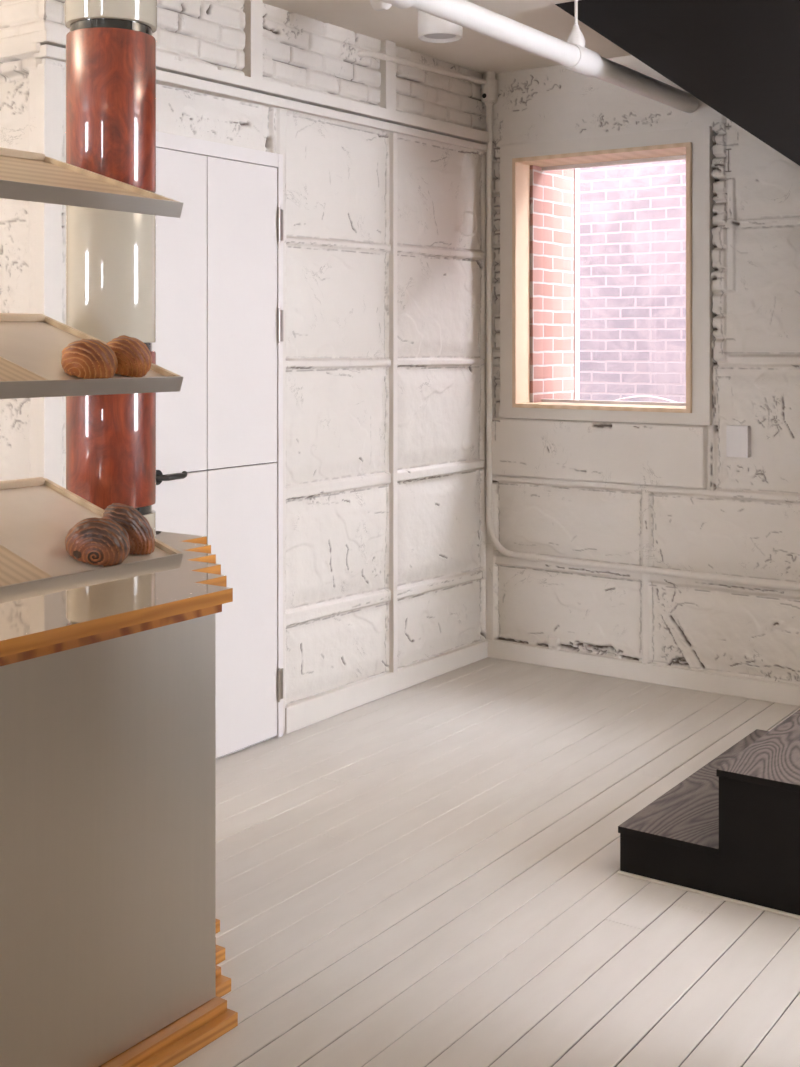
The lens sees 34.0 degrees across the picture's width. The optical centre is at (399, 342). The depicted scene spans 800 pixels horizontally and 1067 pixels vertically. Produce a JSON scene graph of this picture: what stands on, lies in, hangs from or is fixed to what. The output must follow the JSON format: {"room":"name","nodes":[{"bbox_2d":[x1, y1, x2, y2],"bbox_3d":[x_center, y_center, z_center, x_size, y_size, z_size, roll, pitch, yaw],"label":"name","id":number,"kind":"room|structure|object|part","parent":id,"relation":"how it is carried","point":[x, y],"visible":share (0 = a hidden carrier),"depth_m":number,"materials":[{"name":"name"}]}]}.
{"room":"food shop","nodes":[
{"label":"food shop","id":0,"kind":"room"},
{"bbox_2d":[0,0,46,480],"bbox_3d":[-1.763,0.098,4.538,1.600,2.805,0.060,0,0,35],"label":"wall","id":1,"kind":"structure","parent":0,"point":[19,19],"depth_m":4.16,"materials":[{"name":"white paint"}]},
{"bbox_2d":[43,0,485,758],"bbox_3d":[-0.357,0.098,5.189,0.054,2.805,2.673,0,0,35],"label":"wall","id":2,"kind":"structure","parent":0,"point":[337,477],"depth_m":5.45,"materials":[{"name":"white paint"}]},
{"bbox_2d":[36,63,61,486],"bbox_3d":[-1.101,0.315,4.108,0.038,2.369,0.070,0,0,35],"label":"post","id":3,"kind":"object","parent":2,"relation":"attached to","point":[48,76],"visible":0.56,"depth_m":4.09,"materials":[{"name":"white paint"}]},
{"bbox_2d":[152,131,282,758],"bbox_3d":[-0.678,0.390,4.650,0.105,2.216,0.827,0,0,35],"label":"door","id":4,"kind":"structure","parent":2,"relation":"in","point":[219,264],"depth_m":4.75,"materials":[{"name":"white paint"}]},
{"bbox_3d":[-0.782,0.456,4.460,0.060,0.052,0.127,0,0,35],"label":"handle","id":5,"kind":"part","parent":4,"relation":"part of","materials":[{"name":"metal"}]},
{"bbox_3d":[-0.811,-0.107,4.507,0.040,1.114,0.380,0,0,35],"label":"panel","id":6,"kind":"part","parent":4,"relation":"part of","materials":[{"name":"white paint"}]},
{"bbox_3d":[-0.811,0.971,4.507,0.040,1.034,0.380,0,0,35],"label":"panel","id":7,"kind":"part","parent":4,"relation":"part of","materials":[{"name":"white paint"}]},
{"bbox_3d":[-0.591,0.971,4.824,0.040,1.034,0.382,0,0,35],"label":"panel","id":8,"kind":"part","parent":4,"relation":"part of","materials":[{"name":"white paint"}]},
{"bbox_3d":[-0.591,-0.107,4.824,0.040,1.114,0.382,0,0,35],"label":"panel","id":9,"kind":"part","parent":4,"relation":"part of","materials":[{"name":"white paint"}]},
{"bbox_2d":[242,0,262,79],"bbox_3d":[-0.550,-1.120,4.880,0.044,0.330,0.067,0,0,35],"label":"post","id":10,"kind":"object","parent":2,"relation":"attached to","point":[253,9],"visible":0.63,"depth_m":4.86,"materials":[{"name":"white paint"}]},
{"bbox_2d":[31,30,489,143],"bbox_3d":[-0.357,-0.966,5.152,0.072,0.069,2.673,0,0,35],"label":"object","id":11,"kind":"structure","parent":2,"relation":"attached to","point":[44,37],"depth_m":5.07,"materials":[{"name":"white paint"}]},
{"bbox_2d":[34,44,486,151],"bbox_3d":[-0.359,-0.914,5.159,0.060,0.052,2.663,0,0,35],"label":"beam","id":12,"kind":"structure","parent":2,"relation":"attached to","point":[46,51],"depth_m":4.97,"materials":[{"name":"white paint"}]},
{"bbox_2d":[285,640,487,733],"bbox_3d":[-0.021,1.448,5.656,0.048,0.101,1.519,0,0,35],"label":"baseboard","id":13,"kind":"structure","parent":2,"relation":"attached to","point":[301,713],"depth_m":5.49,"materials":[{"name":"white paint"}]},
{"bbox_2d":[378,40,395,110],"bbox_3d":[-0.057,-1.131,5.589,0.046,0.307,0.072,0,0,35],"label":"post","id":14,"kind":"object","parent":2,"relation":"attached to","point":[387,69],"visible":0.76,"depth_m":5.56,"materials":[{"name":"white paint"}]},
{"bbox_2d":[388,133,396,672],"bbox_3d":[-0.036,0.255,5.622,0.042,2.310,0.030,0,0,35],"label":"wall batten","id":15,"kind":"object","parent":2,"relation":"attached to","point":[392,137],"visible":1,"depth_m":5.61,"materials":[{"name":"white paint"}]},
{"bbox_2d":[357,50,486,84],"bbox_3d":[0.112,-1.217,5.816,0.059,0.059,0.975,0,0,35],"label":"conduit","id":16,"kind":"object","parent":2,"relation":"attached to","point":[363,52],"visible":1,"depth_m":5.74,"materials":[{"name":"metal"}]},
{"bbox_2d":[263,0,630,74],"bbox_3d":[-0.322,-1.360,1.965,7.200,0.150,8.170,0,0,35],"label":"ceiling","id":17,"kind":"structure","parent":0,"point":[477,52],"depth_m":5.35,"materials":[{"name":"paint"}]},
{"bbox_2d":[418,10,462,42],"bbox_3d":[0.145,-1.192,4.727,0.162,0.184,0.162,0,0,35],"label":"ceiling light","id":18,"kind":"object","parent":17,"relation":"attached to","point":[431,29],"visible":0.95,"depth_m":4.67,"materials":[{"name":"white paint"}]},
{"bbox_2d":[370,0,697,112],"bbox_3d":[-0.311,-1.131,3.429,0.121,0.304,5.488,0,0,35],"label":"pipe","id":19,"kind":"object","parent":17,"relation":"hanging from","point":[572,54],"visible":1,"depth_m":4.60,"materials":[{"name":"white metal"}]},
{"bbox_3d":[0.645,-1.182,4.799,0.068,0.204,0.068,0,0,35],"label":"hanger rod","id":20,"kind":"part","parent":19,"relation":"part of","materials":[{"name":"white paint"}]},
{"bbox_2d":[555,0,799,165],"bbox_3d":[2.082,-0.185,4.497,2.994,2.198,0.930,0,0,35],"label":"staircase underside","id":21,"kind":"object","parent":17,"relation":"attached to","point":[739,58],"visible":1,"depth_m":4.58,"materials":[{"name":"black paint"}]},
{"bbox_2d":[174,657,799,1066],"bbox_3d":[-0.298,1.550,1.949,7.258,0.101,8.170,0,0,35],"label":"floor","id":22,"kind":"structure","parent":0,"point":[423,874],"depth_m":3.53,"materials":[{"name":"white paint"}]},
{"bbox_2d":[0,531,237,1066],"bbox_3d":[-1.081,1.020,2.571,0.843,0.959,2.400,0,0,35],"label":"counter","id":23,"kind":"object","parent":22,"relation":"on","point":[110,955],"depth_m":2.65,"materials":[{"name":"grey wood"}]},
{"bbox_2d":[65,0,156,537],"bbox_3d":[-0.706,-0.372,3.204,0.221,1.824,0.221,0,0,35],"label":"column","id":24,"kind":"structure","parent":23,"relation":"on","point":[111,45],"depth_m":3.11,"materials":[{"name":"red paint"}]},
{"bbox_2d":[0,531,232,656],"bbox_3d":[-1.087,0.555,2.575,0.826,0.030,2.400,0,0,35],"label":"countertop","id":25,"kind":"structure","parent":23,"relation":"on","point":[27,624],"depth_m":2.74,"materials":[{"name":"grey stone"}]},
{"bbox_3d":[-1.093,1.458,2.573,0.819,0.023,2.390,0,0,35],"label":"board","id":26,"kind":"part","parent":23,"relation":"part of","materials":[{"name":"brown wood"}]},
{"bbox_3d":[-1.081,1.484,2.570,0.843,0.030,2.398,0,0,35],"label":"board","id":27,"kind":"part","parent":23,"relation":"part of","materials":[{"name":"brown wood"}]},
{"bbox_3d":[-1.180,-0.372,2.274,0.485,1.822,0.328,0,0,35],"label":"rack","id":28,"kind":"object","parent":23,"relation":"on","visible":0},
{"bbox_2d":[0,477,182,603],"bbox_3d":[-0.951,0.399,2.522,0.451,0.173,1.051,0,0,35],"label":"display tray","id":29,"kind":"object","parent":28,"relation":"on","point":[37,514],"visible":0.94,"depth_m":2.73,"materials":[{"name":"brown wood"}]},
{"bbox_2d":[65,517,129,565],"bbox_3d":[-0.622,0.408,2.696,0.130,0.098,0.096,0,0,-7],"label":"pastry","id":30,"kind":"object","parent":29,"relation":"on","point":[93,541],"visible":1,"depth_m":2.66,"materials":[{"name":"brown food"}]},
{"bbox_2d":[102,503,154,554],"bbox_3d":[-0.580,0.395,2.794,0.117,0.110,0.091,0,0,-37],"label":"pastry","id":31,"kind":"object","parent":29,"relation":"on","point":[138,528],"visible":0.72,"depth_m":2.76,"materials":[{"name":"brown food"}]},
{"bbox_2d":[0,313,182,398],"bbox_3d":[-0.951,0.018,2.522,0.451,0.173,1.051,0,0,35],"label":"display tray","id":32,"kind":"object","parent":28,"relation":"on","point":[32,346],"visible":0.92,"depth_m":2.72,"materials":[{"name":"brown wood"}]},
{"bbox_2d":[61,339,117,378],"bbox_3d":[-0.631,0.035,2.666,0.112,0.086,0.092,0,0,-8],"label":"croissant","id":33,"kind":"object","parent":32,"relation":"on","point":[83,358],"visible":0.98,"depth_m":2.63,"materials":[{"name":"brown food"}]},
{"bbox_2d":[106,335,151,376],"bbox_3d":[-0.577,0.028,2.768,0.104,0.090,0.088,0,0,-18],"label":"croissant","id":34,"kind":"object","parent":32,"relation":"on","point":[134,358],"visible":0.77,"depth_m":2.73,"materials":[{"name":"brown food"}]},
{"bbox_2d":[0,147,182,217],"bbox_3d":[-0.951,-0.357,2.522,0.451,0.173,1.051,0,0,35],"label":"display tray","id":35,"kind":"object","parent":28,"relation":"on","point":[24,175],"visible":1,"depth_m":2.75,"materials":[{"name":"brown wood"}]},
{"bbox_2d":[617,871,799,918],"bbox_3d":[1.550,1.497,3.060,2.271,0.006,0.014,0,0,35],"label":"caulk","id":36,"kind":"structure","parent":22,"relation":"on","point":[618,872],"depth_m":3.55,"materials":[{"name":"white paint"}]},
{"bbox_2d":[618,709,799,914],"bbox_3d":[2.254,1.326,3.270,3.194,0.345,1.137,0,0,35],"label":"staircase","id":37,"kind":"structure","parent":22,"relation":"on","point":[731,828],"depth_m":3.56,"materials":[{"name":"black paint"}]},
{"bbox_2d":[486,55,799,684],"bbox_3d":[1.161,0.098,5.771,1.800,2.805,0.094,0,0,35],"label":"wall","id":38,"kind":"structure","parent":0,"point":[656,495],"depth_m":5.72,"materials":[{"name":"white paint"}]},
{"bbox_2d":[481,71,497,105],"bbox_3d":[0.425,-1.208,6.226,0.074,0.155,0.075,0,0,35],"label":"junction box","id":39,"kind":"object","parent":38,"relation":"attached to","point":[489,91],"visible":0.96,"depth_m":6.20,"materials":[{"name":"paint"}]},
{"bbox_2d":[512,142,691,412],"bbox_3d":[0.960,-0.282,5.998,0.882,1.168,0.251,0,0,35],"label":"window","id":40,"kind":"structure","parent":38,"relation":"in","point":[676,151],"depth_m":6.14,"materials":[{"name":"brown wood"}]},
{"bbox_2d":[500,126,714,424],"bbox_3d":[0.917,-0.288,5.933,1.037,1.283,0.058,0,0,35],"label":"window frame","id":41,"kind":"structure","parent":38,"relation":"attached to","point":[700,137],"depth_m":5.74,"materials":[{"name":"white paint"}]},
{"bbox_2d":[486,105,799,589],"bbox_3d":[1.474,-0.070,5.504,2.580,2.180,0.035,0,0,35],"label":"conduit","id":42,"kind":"object","parent":38,"relation":"attached to","point":[528,556],"visible":1,"depth_m":6.22,"materials":[{"name":"metal"}]},
{"bbox_2d":[726,425,750,457],"bbox_3d":[1.437,0.416,5.552,0.094,0.134,0.050,0,0,35],"label":"switch box","id":43,"kind":"object","parent":38,"relation":"attached to","point":[738,437],"visible":1,"depth_m":5.53,"materials":[{"name":"white plastic"}]},
{"bbox_3d":[3.396,0.097,4.261,3.605,2.805,0.080,0,0,35],"label":"wall","id":44,"kind":"structure","parent":0,"visible":0},
{"bbox_2d":[486,639,799,706],"bbox_3d":[2.597,1.458,4.771,5.300,0.082,0.052,0,0,35],"label":"baseboard","id":45,"kind":"structure","parent":44,"relation":"attached to","point":[738,686],"depth_m":5.78,"materials":[{"name":"white paint"}]},
{"label":"outside","id":46,"kind":"structure","parent":0,"visible":0},
{"bbox_3d":[1.707,1.610,6.734,9.600,0.180,1.180,0,0,35],"label":"ground","id":47,"kind":"structure","parent":46,"visible":0},
{"bbox_2d":[613,396,677,402],"bbox_3d":[1.327,0.902,7.064,0.649,1.237,0.039,0,0,35],"label":"cable","id":48,"kind":"object","parent":47,"relation":"on","point":[631,396],"visible":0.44,"depth_m":7.05,"materials":[{"name":"white plastic"}]},
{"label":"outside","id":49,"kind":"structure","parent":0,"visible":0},
{"bbox_2d":[530,165,573,402],"bbox_3d":[1.248,-1.700,6.073,9.600,6.600,0.430,0,0,35],"label":"wall","id":50,"kind":"structure","parent":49,"point":[551,192],"depth_m":6.38,"materials":[{"name":"red brick"}]},
{"bbox_2d":[574,168,579,399],"bbox_3d":[0.872,0.050,6.623,0.056,2.900,0.044,0,0,35],"label":"trim","id":51,"kind":"structure","parent":50,"relation":"attached to","point":[576,171],"depth_m":6.61,"materials":[{"name":"white plastic"}]},
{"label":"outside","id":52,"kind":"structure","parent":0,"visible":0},
{"bbox_2d":[580,159,685,402],"bbox_3d":[1.292,-0.150,7.892,7.600,3.500,0.250,0,0,35],"label":"wall","id":53,"kind":"structure","parent":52,"point":[633,216],"depth_m":7.68,"materials":[{"name":"brick"}]}
]}

